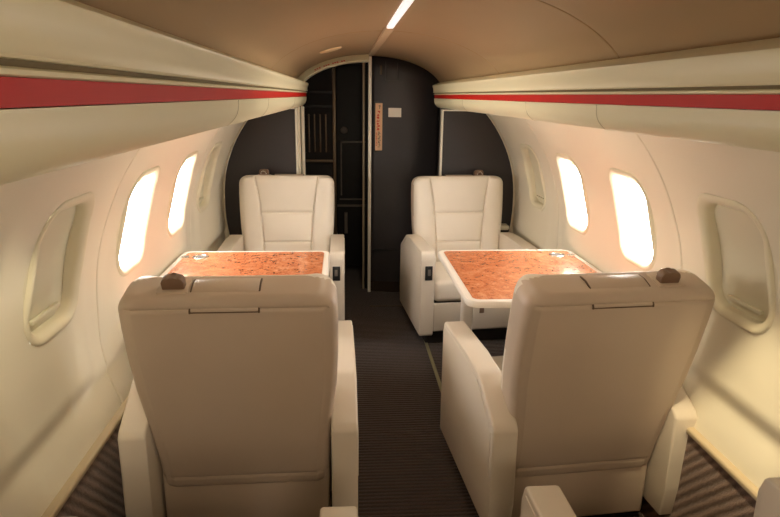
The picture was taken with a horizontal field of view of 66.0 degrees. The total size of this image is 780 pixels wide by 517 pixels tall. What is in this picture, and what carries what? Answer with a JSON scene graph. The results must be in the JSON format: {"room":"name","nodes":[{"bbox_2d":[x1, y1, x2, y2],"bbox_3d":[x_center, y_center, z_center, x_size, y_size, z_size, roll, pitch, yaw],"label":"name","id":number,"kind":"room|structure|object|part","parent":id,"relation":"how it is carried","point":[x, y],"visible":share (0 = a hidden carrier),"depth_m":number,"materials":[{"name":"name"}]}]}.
{"room":"aircraft cabin","nodes":[
{"label":"aircraft cabin","id":0,"kind":"room"},
{"bbox_2d":[0,121,244,516],"bbox_3d":[-0.776,0.178,1.375,0.407,1.135,5.870,0,15,-4],"label":"wall","id":1,"kind":"structure","parent":0,"point":[57,396],"depth_m":1.84,"materials":[{"name":"beige plastic"}]},
{"bbox_2d":[23,192,94,346],"bbox_3d":[-0.943,0.025,1.710,0.170,0.468,0.400,0,15,-4],"label":"window","id":2,"kind":"structure","parent":1,"relation":"in","point":[51,288],"depth_m":1.76,"materials":[{"name":"beige plastic"}]},
{"bbox_3d":[-1.001,0.158,1.742,0.014,0.014,0.170,0,15,-4],"label":"shade pull","id":3,"kind":"part","parent":2,"relation":"part of","materials":[{"name":"beige plastic"}]},
{"bbox_2d":[29,206,75,331],"bbox_3d":[-0.964,0.025,1.709,0.104,0.369,0.300,0,15,-4],"label":"shade","id":4,"kind":"object","parent":2,"relation":"attached to","point":[52,307],"depth_m":1.77,"materials":[{"name":"beige plastic"}]},
{"bbox_2d":[41,395,128,516],"bbox_3d":[-0.923,0.727,1.513,0.046,0.019,5.870,0,15,-4],"label":"baseboard","id":5,"kind":"structure","parent":1,"relation":"attached to","point":[58,502],"depth_m":1.83,"materials":[{"name":"beige plastic"}]},
{"bbox_2d":[56,420,125,516],"bbox_3d":[-0.887,0.938,1.574,0.054,0.440,5.870,0,15,-4],"label":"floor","id":6,"kind":"structure","parent":1,"relation":"attached to","point":[99,493],"depth_m":1.96,"materials":[{"name":"brown carpet"}]},
{"bbox_2d":[116,166,160,276],"bbox_3d":[-0.993,-0.149,2.350,0.170,0.468,0.400,0,15,-4],"label":"window","id":7,"kind":"structure","parent":1,"relation":"in","point":[149,178],"depth_m":2.46,"materials":[{"name":"beige"}]},
{"bbox_2d":[0,0,307,184],"bbox_3d":[-0.529,-0.388,1.345,0.356,0.191,6.070,0,15,-4],"label":"bin","id":8,"kind":"object","parent":1,"relation":"attached to","point":[80,83],"visible":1,"depth_m":0.64,"materials":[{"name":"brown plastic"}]},
{"bbox_3d":[-0.537,-0.335,1.358,0.340,0.080,6.070,0,15,-4],"label":"panel","id":9,"kind":"part","parent":8,"relation":"part of","materials":[{"name":"beige plastic"}]},
{"bbox_3d":[-0.408,-0.439,1.340,0.116,0.086,6.070,0,15,-4],"label":"panel","id":10,"kind":"part","parent":8,"relation":"part of","materials":[{"name":"beige plastic"}]},
{"bbox_2d":[167,151,197,236],"bbox_3d":[-1.043,-0.323,2.985,0.170,0.468,0.400,0,15,-4],"label":"window","id":11,"kind":"structure","parent":1,"relation":"in","point":[179,210],"depth_m":3.10,"materials":[{"name":"beige glass"}]},
{"bbox_2d":[196,142,221,212],"bbox_3d":[-1.090,-0.486,3.586,0.170,0.468,0.400,0,15,-4],"label":"window","id":12,"kind":"structure","parent":1,"relation":"in","point":[203,191],"depth_m":3.69,"materials":[{"name":"beige plastic"}]},
{"bbox_2d":[199,152,211,203],"bbox_3d":[-1.111,-0.487,3.585,0.104,0.369,0.300,0,15,-4],"label":"shade","id":13,"kind":"object","parent":12,"relation":"attached to","point":[205,185],"depth_m":3.71,"materials":[{"name":"beige plastic"}]},
{"bbox_2d":[335,68,337,225],"bbox_3d":[-0.842,-1.312,7.081,1.060,1.900,0.040,0,15,-4],"label":"wall","id":14,"kind":"structure","parent":0,"point":[335,68],"depth_m":7.07,"materials":[{"name":"black wood"}]},
{"bbox_2d":[223,108,515,239],"bbox_3d":[-0.133,-0.345,4.321,2.134,1.500,0.115,0,15,-4],"label":"wall","id":15,"kind":"structure","parent":0,"point":[270,142],"depth_m":4.22,"materials":[{"name":"black"}]},
{"bbox_3d":[-0.792,-0.341,4.303,0.282,1.442,0.053,0,15,-4],"label":"edge trim","id":16,"kind":"part","parent":15,"relation":"part of","materials":[{"name":"white plastic"}]},
{"bbox_2d":[296,107,301,173],"bbox_3d":[-0.650,-0.348,4.360,0.025,1.470,0.050,0,15,-4],"label":"trim","id":17,"kind":"structure","parent":15,"relation":"attached to","point":[298,108],"depth_m":4.21,"materials":[{"name":"beige plastic"}]},
{"bbox_2d":[300,106,305,174],"bbox_3d":[-0.630,-0.367,4.429,0.025,1.470,0.050,0,15,-4],"label":"trim","id":18,"kind":"structure","parent":15,"relation":"attached to","point":[301,107],"depth_m":4.28,"materials":[{"name":"beige plastic"}]},
{"bbox_2d":[436,108,442,175],"bbox_3d":[0.391,-0.477,4.604,0.030,1.620,0.430,0,15,-4],"label":"trim","id":19,"kind":"structure","parent":15,"relation":"attached to","point":[439,108],"depth_m":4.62,"materials":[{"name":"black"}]},
{"bbox_3d":[0.507,-0.349,4.402,0.312,1.442,0.053,0,15,-4],"label":"edge trim","id":20,"kind":"part","parent":15,"relation":"part of","materials":[{"name":"white plastic"}]},
{"bbox_2d":[75,0,779,81],"bbox_3d":[0.084,-0.568,1.478,1.182,0.300,6.330,0,15,-4],"label":"ceiling","id":21,"kind":"structure","parent":0,"point":[452,40],"depth_m":1.73,"materials":[{"name":"beige plastic"}]},
{"bbox_2d":[320,47,341,53],"bbox_3d":[-0.336,-1.180,3.394,0.127,0.042,0.100,1,15,0],"label":"dome light","id":22,"kind":"object","parent":21,"relation":"attached to","point":[335,48],"visible":0.99,"depth_m":3.36,"materials":[{"name":"brown plastic"}]},
{"bbox_2d":[297,54,368,81],"bbox_3d":[-0.425,-1.335,4.296,0.546,0.249,0.090,0,15,-4],"label":"trim","id":23,"kind":"structure","parent":21,"relation":"attached to","point":[362,58],"depth_m":4.25,"materials":[{"name":"beige plastic"}]},
{"bbox_2d":[368,0,413,55],"bbox_3d":[0.027,-0.883,2.194,0.040,0.014,4.280,0,15,-4],"label":"recessed light","id":24,"kind":"object","parent":21,"relation":"in","point":[405,4],"visible":0.96,"depth_m":2.48,"materials":[{"name":"white plastic"}]},
{"bbox_2d":[387,0,413,28],"bbox_3d":[0.094,-0.651,1.337,0.028,0.011,2.500,0,15,-4],"label":"diffuser","id":25,"kind":"object","parent":24,"relation":"attached to","point":[405,4],"depth_m":2.07,"materials":[{"name":"white plastic"}]},
{"bbox_2d":[337,226,642,516],"bbox_3d":[-0.034,0.780,3.120,2.000,0.040,8.800,0,15,-4],"label":"floor","id":26,"kind":"structure","parent":0,"point":[408,467],"depth_m":3.02,"materials":[{"name":"brown carpet"}]},
{"bbox_2d":[75,506,357,516],"bbox_3d":[-0.407,0.798,0.994,0.730,1.027,0.942,0,15,-4],"label":"seat","id":27,"kind":"object","parent":26,"relation":"on","point":[342,511],"visible":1,"depth_m":1.40,"materials":[{"name":"beige leather"}]},
{"bbox_3d":[-0.100,0.926,1.167,0.088,0.529,0.705,0,15,-4],"label":"armrest","id":28,"kind":"part","parent":27,"relation":"part of","materials":[{"name":"leather"}]},
{"bbox_2d":[118,273,358,516],"bbox_3d":[-0.513,0.455,2.230,0.770,1.040,0.799,-1,15,-5],"label":"seat","id":29,"kind":"object","parent":26,"relation":"on","point":[242,399],"visible":1,"depth_m":1.91,"materials":[{"name":"beige leather"}]},
{"bbox_3d":[-0.856,0.613,2.280,0.088,0.529,0.705,-1,15,-5],"label":"armrest","id":30,"kind":"part","parent":29,"relation":"part of","materials":[{"name":"leather"}]},
{"bbox_3d":[-0.633,0.070,1.754,0.066,0.045,0.032,-1,29,-5],"label":"recline lever","id":31,"kind":"part","parent":29,"relation":"part of","materials":[{"name":"brown"}]},
{"bbox_3d":[-0.182,0.606,2.341,0.088,0.529,0.705,-1,15,-5],"label":"armrest","id":32,"kind":"part","parent":29,"relation":"part of","materials":[{"name":"leather"}]},
{"bbox_2d":[160,251,329,276],"bbox_3d":[-0.672,0.428,2.863,0.764,0.755,0.845,0,15,-4],"label":"folding table","id":33,"kind":"object","parent":26,"relation":"on","point":[194,263],"visible":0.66,"depth_m":2.92,"materials":[{"name":"orange wood"}]},
{"bbox_2d":[217,169,344,320],"bbox_3d":[-0.688,-0.027,3.964,0.775,1.057,0.714,0,15,-4],"label":"seat","id":34,"kind":"object","parent":26,"relation":"on","point":[279,212],"visible":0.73,"depth_m":4.05,"materials":[{"name":"beige leather"}]},
{"bbox_3d":[-1.031,0.137,3.987,0.088,0.549,0.705,0,15,-4],"label":"armrest","id":35,"kind":"part","parent":34,"relation":"part of","materials":[{"name":"leather"}]},
{"bbox_3d":[-0.860,-0.589,4.095,0.066,0.045,0.032,0,10,-4],"label":"recline lever","id":36,"kind":"part","parent":34,"relation":"part of","materials":[{"name":"brown"}]},
{"bbox_3d":[-0.704,-0.188,4.158,0.642,0.772,0.178,0,9,-4],"label":"backrest","id":37,"kind":"part","parent":34,"relation":"part of","materials":[{"name":"beige leather"}]},
{"bbox_3d":[-0.327,0.093,3.663,0.046,0.090,0.008,0,15,-4],"label":"control panel","id":38,"kind":"part","parent":34,"relation":"part of","materials":[{"name":"black plastic"}]},
{"bbox_3d":[-0.351,0.133,4.039,0.088,0.549,0.705,0,15,-4],"label":"armrest","id":39,"kind":"part","parent":34,"relation":"part of","materials":[{"name":"leather"}]},
{"bbox_2d":[300,67,336,233],"bbox_3d":[-0.689,-0.733,5.145,0.462,1.800,0.512,0,15,-4],"label":"tall cabinet","id":40,"kind":"object","parent":26,"relation":"on","point":[320,104],"visible":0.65,"depth_m":4.81,"materials":[{"name":"brown wood"}]},
{"bbox_3d":[-0.645,-0.403,4.982,0.320,0.750,0.006,0,15,-4],"label":"panel","id":41,"kind":"part","parent":40,"relation":"part of","materials":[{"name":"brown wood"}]},
{"bbox_2d":[424,341,440,391],"bbox_3d":[0.273,0.683,3.404,0.020,0.006,2.350,0,15,-4],"label":"track","id":42,"kind":"object","parent":26,"relation":"on","point":[426,344],"visible":0.15,"depth_m":3.56,"materials":[{"name":"beige metal"}]},
{"bbox_2d":[400,170,537,342],"bbox_3d":[0.506,-0.035,4.056,0.760,1.057,0.714,-2,15,-9],"label":"seat","id":43,"kind":"object","parent":26,"relation":"on","point":[449,212],"visible":0.82,"depth_m":4.11,"materials":[{"name":"beige leather"}]},
{"bbox_3d":[0.174,0.134,4.050,0.088,0.554,0.705,-2,15,-9],"label":"armrest","id":44,"kind":"part","parent":43,"relation":"part of","materials":[{"name":"leather"}]},
{"bbox_3d":[0.238,0.091,3.678,0.046,0.090,0.008,-2,15,-9],"label":"control panel","id":45,"kind":"part","parent":43,"relation":"part of","materials":[{"name":"black plastic"}]},
{"bbox_2d":[434,262,460,300],"bbox_3d":[0.520,0.131,3.998,0.571,0.167,0.455,-2,15,-9],"label":"seat cushion","id":46,"kind":"object","parent":43,"relation":"on","point":[445,289],"depth_m":3.76,"materials":[{"name":"beige leather"}]},
{"bbox_3d":[0.470,-0.195,4.247,0.642,0.772,0.178,-2,10,-9],"label":"backrest","id":47,"kind":"part","parent":43,"relation":"part of","materials":[{"name":"beige leather"}]},
{"bbox_3d":[0.623,-0.601,4.221,0.066,0.045,0.032,-2,10,-9],"label":"recline lever","id":48,"kind":"part","parent":43,"relation":"part of","materials":[{"name":"brown"}]},
{"bbox_3d":[0.832,0.115,4.157,0.088,0.554,0.705,-2,15,-9],"label":"armrest","id":49,"kind":"part","parent":43,"relation":"part of","materials":[{"name":"leather"}]},
{"bbox_2d":[438,249,601,330],"bbox_3d":[0.645,0.421,2.961,0.738,0.755,0.850,0,15,-4],"label":"folding table","id":50,"kind":"object","parent":26,"relation":"on","point":[482,278],"visible":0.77,"depth_m":2.91,"materials":[{"name":"orange wood"}]},
{"bbox_2d":[440,268,714,516],"bbox_3d":[0.659,0.447,2.320,0.747,1.040,0.799,-2,15,-9],"label":"seat","id":51,"kind":"object","parent":26,"relation":"on","point":[586,397],"visible":1,"depth_m":2.02,"materials":[{"name":"beige leather"}]},
{"bbox_3d":[0.328,0.611,2.351,0.088,0.529,0.705,-2,15,-9],"label":"armrest","id":52,"kind":"part","parent":51,"relation":"part of","materials":[{"name":"leather"}]},
{"bbox_2d":[492,356,502,372],"bbox_3d":[0.635,0.542,2.492,0.558,0.167,0.455,-2,15,-9],"label":"seat cushion","id":53,"kind":"object","parent":51,"relation":"on","point":[498,360],"depth_m":2.58,"materials":[{"name":"beige leather"}]},
{"bbox_3d":[0.697,0.408,2.067,0.642,0.772,0.178,-2,29,-9],"label":"backrest","id":54,"kind":"part","parent":51,"relation":"part of","materials":[{"name":"beige leather"}]},
{"bbox_3d":[0.875,0.056,1.885,0.066,0.045,0.032,-2,29,-9],"label":"recline lever","id":55,"kind":"part","parent":51,"relation":"part of","materials":[{"name":"brown"}]},
{"bbox_3d":[0.974,0.593,2.450,0.088,0.529,0.705,-2,15,-9],"label":"armrest","id":56,"kind":"part","parent":51,"relation":"part of","materials":[{"name":"leather"}]},
{"bbox_2d":[520,477,779,516],"bbox_3d":[0.735,0.785,1.106,0.730,1.027,0.992,0,15,-4],"label":"seat","id":57,"kind":"object","parent":26,"relation":"on","point":[537,501],"visible":1,"depth_m":1.49,"materials":[{"name":"beige leather"}]},
{"bbox_3d":[0.405,0.910,1.254,0.088,0.529,0.705,0,15,-4],"label":"armrest","id":58,"kind":"part","parent":57,"relation":"part of","materials":[{"name":"leather"}]},
{"bbox_3d":[1.040,0.906,1.303,0.088,0.529,0.705,0,15,-4],"label":"armrest","id":59,"kind":"part","parent":57,"relation":"part of","materials":[{"name":"leather"}]},
{"bbox_2d":[488,114,779,487],"bbox_3d":[0.958,0.167,1.508,0.407,1.135,5.870,0,15,-4],"label":"wall","id":60,"kind":"structure","parent":0,"point":[732,380],"depth_m":2.06,"materials":[{"name":"beige plastic"}]},
{"bbox_2d":[501,223,508,229],"bbox_3d":[0.826,-0.232,4.384,0.070,0.035,0.092,0,15,-4],"label":"ledge","id":61,"kind":"object","parent":60,"relation":"attached to","point":[504,226],"visible":0.62,"depth_m":4.34,"materials":[{"name":"beige plastic"}]},
{"bbox_2d":[520,143,545,210],"bbox_3d":[0.917,-0.520,3.818,0.170,0.468,0.400,0,15,-4],"label":"window","id":62,"kind":"structure","parent":60,"relation":"in","point":[534,175],"depth_m":3.91,"materials":[{"name":"beige plastic"}]},
{"bbox_2d":[528,149,543,203],"bbox_3d":[0.938,-0.520,3.819,0.104,0.369,0.300,0,15,-4],"label":"shade","id":63,"kind":"object","parent":62,"relation":"attached to","point":[535,176],"depth_m":3.92,"materials":[{"name":"beige plastic"}]},
{"bbox_2d":[555,153,589,234],"bbox_3d":[0.969,-0.342,3.163,0.170,0.468,0.400,0,15,-4],"label":"window","id":64,"kind":"structure","parent":60,"relation":"in","point":[563,161],"depth_m":3.27,"materials":[{"name":"beige"}]},
{"bbox_2d":[432,37,779,151],"bbox_3d":[0.712,-0.395,1.440,0.356,0.191,6.070,0,15,-4],"label":"bin","id":65,"kind":"object","parent":60,"relation":"attached to","point":[727,94],"visible":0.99,"depth_m":1.26,"materials":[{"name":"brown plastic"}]},
{"bbox_3d":[0.593,-0.445,1.417,0.116,0.086,6.070,0,15,-4],"label":"panel","id":66,"kind":"part","parent":65,"relation":"part of","materials":[{"name":"beige plastic"}]},
{"bbox_3d":[0.719,-0.343,1.454,0.340,0.080,6.070,0,15,-4],"label":"panel","id":67,"kind":"part","parent":65,"relation":"part of","materials":[{"name":"beige plastic"}]},
{"bbox_2d":[608,168,656,270],"bbox_3d":[1.019,-0.166,2.519,0.170,0.468,0.400,0,15,-4],"label":"window","id":68,"kind":"structure","parent":60,"relation":"in","point":[616,177],"depth_m":2.62,"materials":[{"name":"beige"}]},
{"bbox_3d":[0.998,-0.319,2.476,0.006,0.016,0.110,0,15,-4],"label":"shade pull","id":69,"kind":"part","parent":68,"relation":"part of","materials":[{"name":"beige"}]},
{"bbox_2d":[640,435,755,516],"bbox_3d":[1.048,0.926,1.722,0.054,0.440,5.870,0,15,-4],"label":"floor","id":70,"kind":"structure","parent":60,"relation":"attached to","point":[705,489],"depth_m":2.00,"materials":[{"name":"brown carpet"}]},
{"bbox_2d":[686,427,758,499],"bbox_3d":[1.090,0.714,1.668,0.046,0.019,5.870,0,15,-4],"label":"baseboard","id":71,"kind":"structure","parent":60,"relation":"attached to","point":[734,472],"depth_m":1.89,"materials":[{"name":"beige plastic"}]},
{"bbox_2d":[697,193,777,333],"bbox_3d":[1.070,0.012,1.865,0.170,0.468,0.400,0,15,-4],"label":"window","id":72,"kind":"structure","parent":60,"relation":"in","point":[740,270],"depth_m":1.89,"materials":[{"name":"beige plastic"}]},
{"bbox_2d":[714,205,768,321],"bbox_3d":[1.091,0.012,1.866,0.104,0.369,0.300,0,15,-4],"label":"shade","id":73,"kind":"object","parent":72,"relation":"attached to","point":[741,273],"depth_m":1.90,"materials":[{"name":"beige plastic"}]},
{"bbox_3d":[1.125,0.145,1.905,0.014,0.014,0.170,0,15,-4],"label":"shade pull","id":74,"kind":"part","parent":72,"relation":"part of","materials":[{"name":"beige plastic"}]},
{"bbox_3d":[-0.238,-0.984,5.905,0.040,1.900,2.487,0,15,-4],"label":"wall","id":75,"kind":"structure","parent":0,"visible":0},
{"bbox_2d":[336,64,364,265],"bbox_3d":[-0.330,-0.775,5.225,0.260,1.750,0.050,0,15,-4],"label":"closet door","id":76,"kind":"structure","parent":75,"relation":"in","point":[349,77],"depth_m":5.20,"materials":[{"name":"black wood"}]},
{"bbox_3d":[-0.330,-0.734,5.228,0.260,0.570,0.010,0,15,-4],"label":"panel frame","id":77,"kind":"part","parent":76,"relation":"part of","materials":[{"name":"grey wood"}]},
{"bbox_3d":[-0.327,-1.053,5.160,0.260,1.180,0.030,0,15,-4],"label":"door panel","id":78,"kind":"part","parent":76,"relation":"part of","materials":[{"name":"black"}]},
{"bbox_3d":[-0.339,-0.199,5.394,0.260,0.550,0.025,0,15,-4],"label":"door panel","id":79,"kind":"part","parent":76,"relation":"part of","materials":[{"name":"black"}]},
{"bbox_2d":[362,62,364,288],"bbox_3d":[-0.211,-0.644,4.766,0.016,1.840,0.060,0,15,-4],"label":"trim","id":80,"kind":"structure","parent":75,"relation":"attached to","point":[363,103],"depth_m":4.73,"materials":[{"name":"beige"}]},
{"bbox_2d":[365,62,367,287],"bbox_3d":[-0.188,-0.646,4.778,0.020,1.840,0.040,0,15,-4],"label":"trim","id":81,"kind":"structure","parent":75,"relation":"attached to","point":[366,63],"depth_m":4.74,"materials":[{"name":"brown wood"}]},
{"bbox_2d":[367,56,439,291],"bbox_3d":[0.104,-0.619,4.707,0.555,1.832,0.082,0,15,-4],"label":"door","id":82,"kind":"structure","parent":75,"relation":"in","point":[409,141],"depth_m":4.64,"materials":[{"name":"black"}]},
{"bbox_2d":[374,101,382,152],"bbox_3d":[-0.083,-1.004,4.580,0.075,0.387,0.014,0,15,-4],"label":"wall sign","id":83,"kind":"object","parent":82,"relation":"attached to","point":[378,105],"visible":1,"depth_m":4.57,"materials":[{"name":"brown"}]},
{"bbox_3d":[0.103,0.225,4.926,0.530,0.088,0.051,-1,15,-6],"label":"kick panel","id":84,"kind":"part","parent":82,"relation":"part of","materials":[{"name":"brown carpet"}]},
{"bbox_2d":[388,108,400,116],"bbox_3d":[0.036,-1.105,4.540,0.098,0.067,0.009,0,15,-4],"label":"placard","id":85,"kind":"object","parent":82,"relation":"attached to","point":[392,112],"visible":1,"depth_m":4.54,"materials":[{"name":"white plastic"}]}
]}

